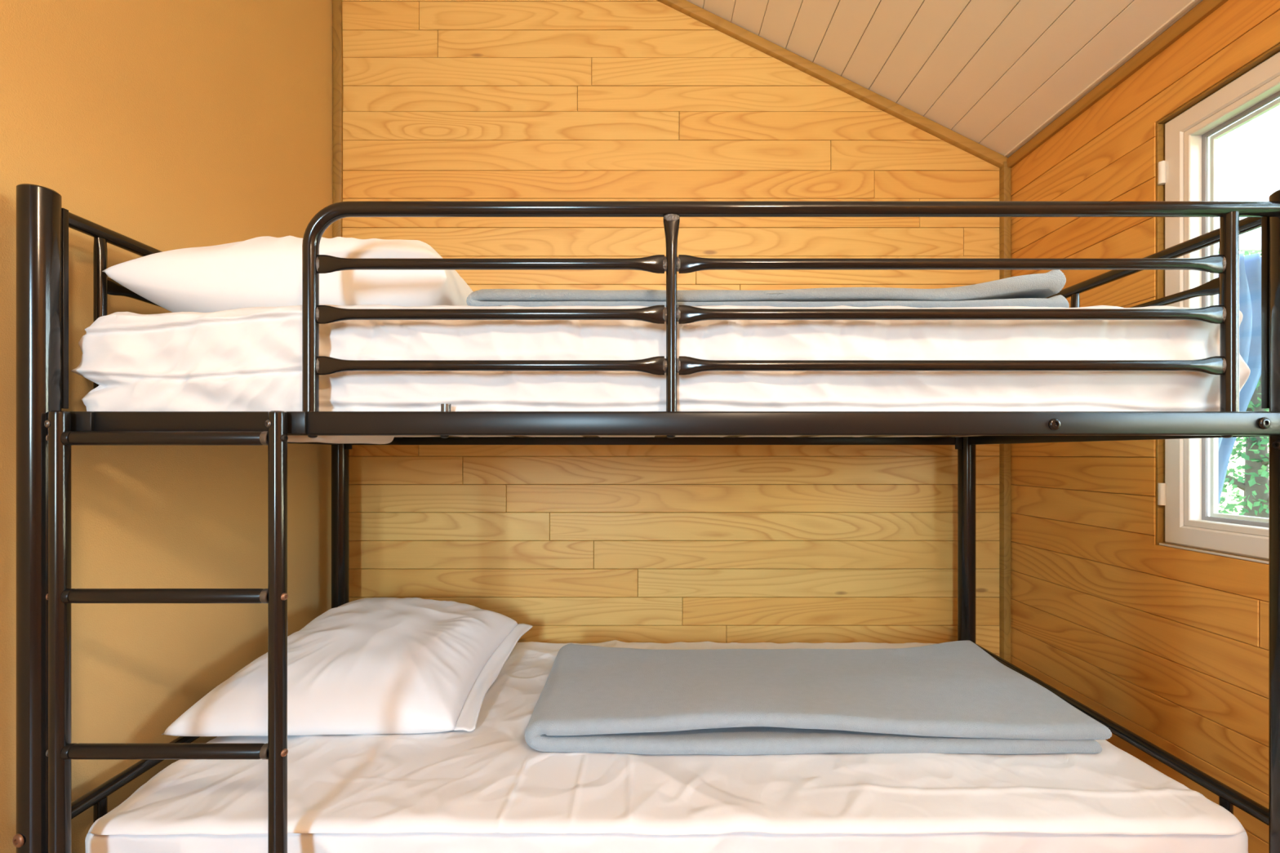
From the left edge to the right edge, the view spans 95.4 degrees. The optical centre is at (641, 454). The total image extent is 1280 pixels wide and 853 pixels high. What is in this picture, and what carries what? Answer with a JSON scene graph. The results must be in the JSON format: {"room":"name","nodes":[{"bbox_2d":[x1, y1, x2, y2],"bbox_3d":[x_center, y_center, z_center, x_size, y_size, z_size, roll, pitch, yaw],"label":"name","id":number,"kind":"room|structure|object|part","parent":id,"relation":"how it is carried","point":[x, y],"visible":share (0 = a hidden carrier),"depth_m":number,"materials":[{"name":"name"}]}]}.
{"room":"cabin bunk bedroom","nodes":[
{"label":"cabin bunk bedroom","id":0,"kind":"room"},
{"bbox_2d":[0,0,333,852],"bbox_3d":[-1.074,-0.469,-0.525,0.092,3.237,5.150,0,0,0],"label":"wall","id":1,"kind":"structure","parent":0,"point":[161,125],"depth_m":1.22,"materials":[{"name":"orange paint"}]},
{"bbox_2d":[342,0,999,656],"bbox_3d":[0.099,-0.468,2.010,2.458,3.336,0.121,0,0,0],"label":"wall","id":2,"kind":"structure","parent":0,"point":[443,100],"depth_m":1.95,"materials":[{"name":"brown wood"}]},
{"bbox_2d":[332,0,342,238],"bbox_3d":[-1.013,-0.479,1.944,0.035,3.156,0.010,0,0,0],"label":"trim","id":3,"kind":"structure","parent":2,"relation":"attached to","point":[337,28],"depth_m":1.94,"materials":[{"name":"brown wood"}]},
{"bbox_2d":[657,0,1008,168],"bbox_3d":[0.091,-1.520,1.940,2.273,1.135,0.018,0,0,0],"label":"trim","id":4,"kind":"structure","parent":2,"relation":"attached to","point":[685,6],"depth_m":1.93,"materials":[{"name":"brown wood"}]},
{"bbox_2d":[999,160,1010,662],"bbox_3d":[1.214,0.064,1.938,0.028,2.070,0.022,0,0,0],"label":"trim","id":5,"kind":"structure","parent":2,"relation":"attached to","point":[1004,171],"depth_m":1.93,"materials":[{"name":"brown wood"}]},
{"bbox_2d":[686,0,1202,157],"bbox_3d":[0.119,-1.601,-0.515,2.478,1.332,5.170,0,0,0],"label":"ceiling","id":6,"kind":"structure","parent":0,"point":[990,73],"depth_m":1.68,"materials":[{"name":"white paint"}]},
{"bbox_2d":[1010,0,1279,852],"bbox_3d":[1.293,0.099,-0.515,0.131,2.203,5.170,0,0,0],"label":"wall","id":7,"kind":"structure","parent":0,"point":[1169,645],"depth_m":1.47,"materials":[{"name":"brown wood"}]},
{"bbox_2d":[1004,0,1198,156],"bbox_3d":[1.208,-0.990,-0.535,0.008,0.006,4.930,0,0,0],"label":"trim","id":8,"kind":"structure","parent":7,"relation":"attached to","point":[1189,4],"depth_m":1.50,"materials":[{"name":"white paint"}]},
{"bbox_2d":[1006,0,1227,168],"bbox_3d":[1.220,-0.966,-0.535,0.016,0.034,4.930,0,0,0],"label":"trim","id":9,"kind":"structure","parent":7,"relation":"attached to","point":[1202,10],"depth_m":1.47,"materials":[{"name":"brown wood"}]},
{"bbox_2d":[1155,43,1279,564],"bbox_3d":[1.278,-0.288,0.906,0.101,1.008,0.971,0,0,0],"label":"window","id":10,"kind":"structure","parent":7,"relation":"in","point":[1188,517],"depth_m":1.32,"materials":[{"name":"white plastic"}]},
{"bbox_3d":[1.300,-0.287,0.906,0.050,0.995,0.952,0,0,0],"label":"frame","id":11,"kind":"part","parent":10,"relation":"part of","materials":[{"name":"white plastic"}]},
{"bbox_3d":[0.119,1.140,-0.515,2.478,0.080,5.170,0,0,0],"label":"floor","id":12,"kind":"structure","parent":0,"visible":0},
{"bbox_2d":[12,183,1279,852],"bbox_3d":[0.040,0.338,1.383,2.052,1.519,1.004,0,0,0],"label":"bunk bed","id":13,"kind":"object","parent":12,"relation":"on","point":[46,433],"visible":0.76,"depth_m":0.92,"materials":[{"name":"black paint"}]},
{"bbox_3d":[-0.961,0.337,0.930,0.051,1.518,0.051,0,0,0],"label":"post","id":14,"kind":"part","parent":13,"relation":"part of","materials":[{"name":"black metal"}]},
{"bbox_3d":[-0.947,-0.239,0.956,0.006,0.328,0.010,0,0,0],"label":"rail plate","id":15,"kind":"part","parent":13,"relation":"part of","materials":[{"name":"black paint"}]},
{"bbox_3d":[-0.961,-0.047,1.395,0.020,0.034,0.882,0,0,0],"label":"cross rail","id":16,"kind":"part","parent":13,"relation":"part of","materials":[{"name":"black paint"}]},
{"bbox_3d":[-0.961,0.337,1.860,0.051,1.518,0.051,0,0,0],"label":"post","id":17,"kind":"part","parent":13,"relation":"part of","materials":[{"name":"black metal"}]},
{"bbox_3d":[0.042,-0.049,1.860,1.946,0.038,0.024,0,0,0],"label":"rail","id":18,"kind":"part","parent":13,"relation":"part of","materials":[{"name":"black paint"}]},
{"bbox_2d":[71,303,1250,444],"bbox_3d":[0.026,-0.139,1.395,1.977,0.238,0.887,0,0,0],"label":"mattress","id":19,"kind":"object","parent":13,"relation":"on","point":[244,359],"visible":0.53,"depth_m":0.97,"materials":[{"name":"white fabric"}]},
{"bbox_2d":[102,235,473,312],"bbox_3d":[-0.640,-0.347,1.330,0.600,0.187,0.630,0,0,0],"label":"pillow","id":20,"kind":"object","parent":19,"relation":"on","point":[264,271],"visible":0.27,"depth_m":1.04,"materials":[{"name":"white fabric"}]},
{"bbox_2d":[466,269,1069,307],"bbox_3d":[0.223,-0.286,1.318,1.076,0.093,0.571,0,0,0],"label":"blanket","id":21,"kind":"object","parent":19,"relation":"on","point":[1028,290],"visible":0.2,"depth_m":1.04,"materials":[{"name":"grey fabric"}]},
{"bbox_2d":[84,827,1248,852],"bbox_3d":[0.045,0.697,1.399,1.966,0.170,0.878,0,0,0],"label":"mattress","id":22,"kind":"object","parent":13,"relation":"on","point":[738,842],"visible":0.23,"depth_m":0.97,"materials":[{"name":"white fabric"}]},
{"bbox_2d":[88,640,1244,835],"bbox_3d":[0.042,0.622,1.414,1.956,0.049,0.926,0,0,0],"label":"sheet","id":23,"kind":"object","parent":22,"relation":"on","point":[487,779],"visible":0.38,"depth_m":1.05,"materials":[{"name":"white fabric"}]},
{"bbox_2d":[161,597,533,736],"bbox_3d":[-0.644,0.513,1.487,0.622,0.195,0.686,0,0,0],"label":"pillow","id":24,"kind":"object","parent":23,"relation":"on","point":[374,665],"visible":0.97,"depth_m":1.32,"materials":[{"name":"white fabric"}]},
{"bbox_2d":[524,640,1111,755],"bbox_3d":[0.353,0.567,1.419,1.185,0.088,0.510,0,0,0],"label":"blanket","id":25,"kind":"object","parent":23,"relation":"on","point":[950,697],"visible":1,"depth_m":1.24,"materials":[{"name":"grey fabric"}]},
{"bbox_3d":[0.042,-0.049,0.927,1.946,0.038,0.025,0,0,0],"label":"rail","id":26,"kind":"part","parent":13,"relation":"part of","materials":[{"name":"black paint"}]},
{"bbox_3d":[0.241,-0.235,0.930,1.561,0.336,0.024,0,0,0],"label":"rail","id":27,"kind":"part","parent":13,"relation":"part of","materials":[{"name":"black metal"}]},
{"bbox_3d":[1.040,0.337,1.860,0.051,1.518,0.051,0,0,0],"label":"post","id":28,"kind":"part","parent":13,"relation":"part of","materials":[{"name":"black metal"}]},
{"bbox_3d":[1.040,-0.047,1.395,0.020,0.034,0.882,0,0,0],"label":"cross rail","id":29,"kind":"part","parent":13,"relation":"part of","materials":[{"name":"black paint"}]},
{"bbox_3d":[1.026,-0.239,0.956,0.006,0.328,0.010,0,0,0],"label":"rail plate","id":30,"kind":"part","parent":13,"relation":"part of","materials":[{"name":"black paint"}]},
{"bbox_3d":[1.040,0.337,0.930,0.051,1.518,0.051,0,0,0],"label":"post","id":31,"kind":"part","parent":13,"relation":"part of","materials":[{"name":"black metal"}]},
{"label":"outside","id":32,"kind":"structure","parent":0,"visible":0},
{"label":"ground","id":33,"kind":"structure","parent":32,"visible":0},
{"bbox_2d":[1217,251,1268,518],"bbox_3d":[5.679,-0.484,5.309,3.847,4.366,4.057,0,0,0],"label":"tree","id":34,"kind":"object","parent":33,"relation":"on","point":[1255,482],"visible":0.11,"depth_m":5.24,"materials":[{"name":"green plant"}]},
{"bbox_2d":[1218,436,1268,512],"bbox_3d":[9.743,-1.244,8.348,4.766,6.141,4.460,0,0,-30],"label":"tree","id":35,"kind":"object","parent":33,"relation":"on","point":[1243,437],"visible":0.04,"depth_m":9.01,"materials":[{"name":"green plant"}]},
{"bbox_2d":[1211,97,1279,251],"bbox_3d":[2.850,0.080,1.121,2.900,2.739,4.642,0,0,0],"label":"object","id":36,"kind":"object","parent":33,"relation":"on","point":[1249,155],"visible":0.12,"depth_m":2.46,"materials":[{"name":"white fabric"}]},
{"bbox_2d":[1217,253,1261,508],"bbox_3d":[3.285,-0.250,3.471,1.072,1.901,0.146,0,0,0],"label":"drape","id":37,"kind":"object","parent":36,"relation":"hanging from","point":[1250,265],"visible":0.08,"depth_m":3.46,"materials":[{"name":"blue fabric"}]}
]}

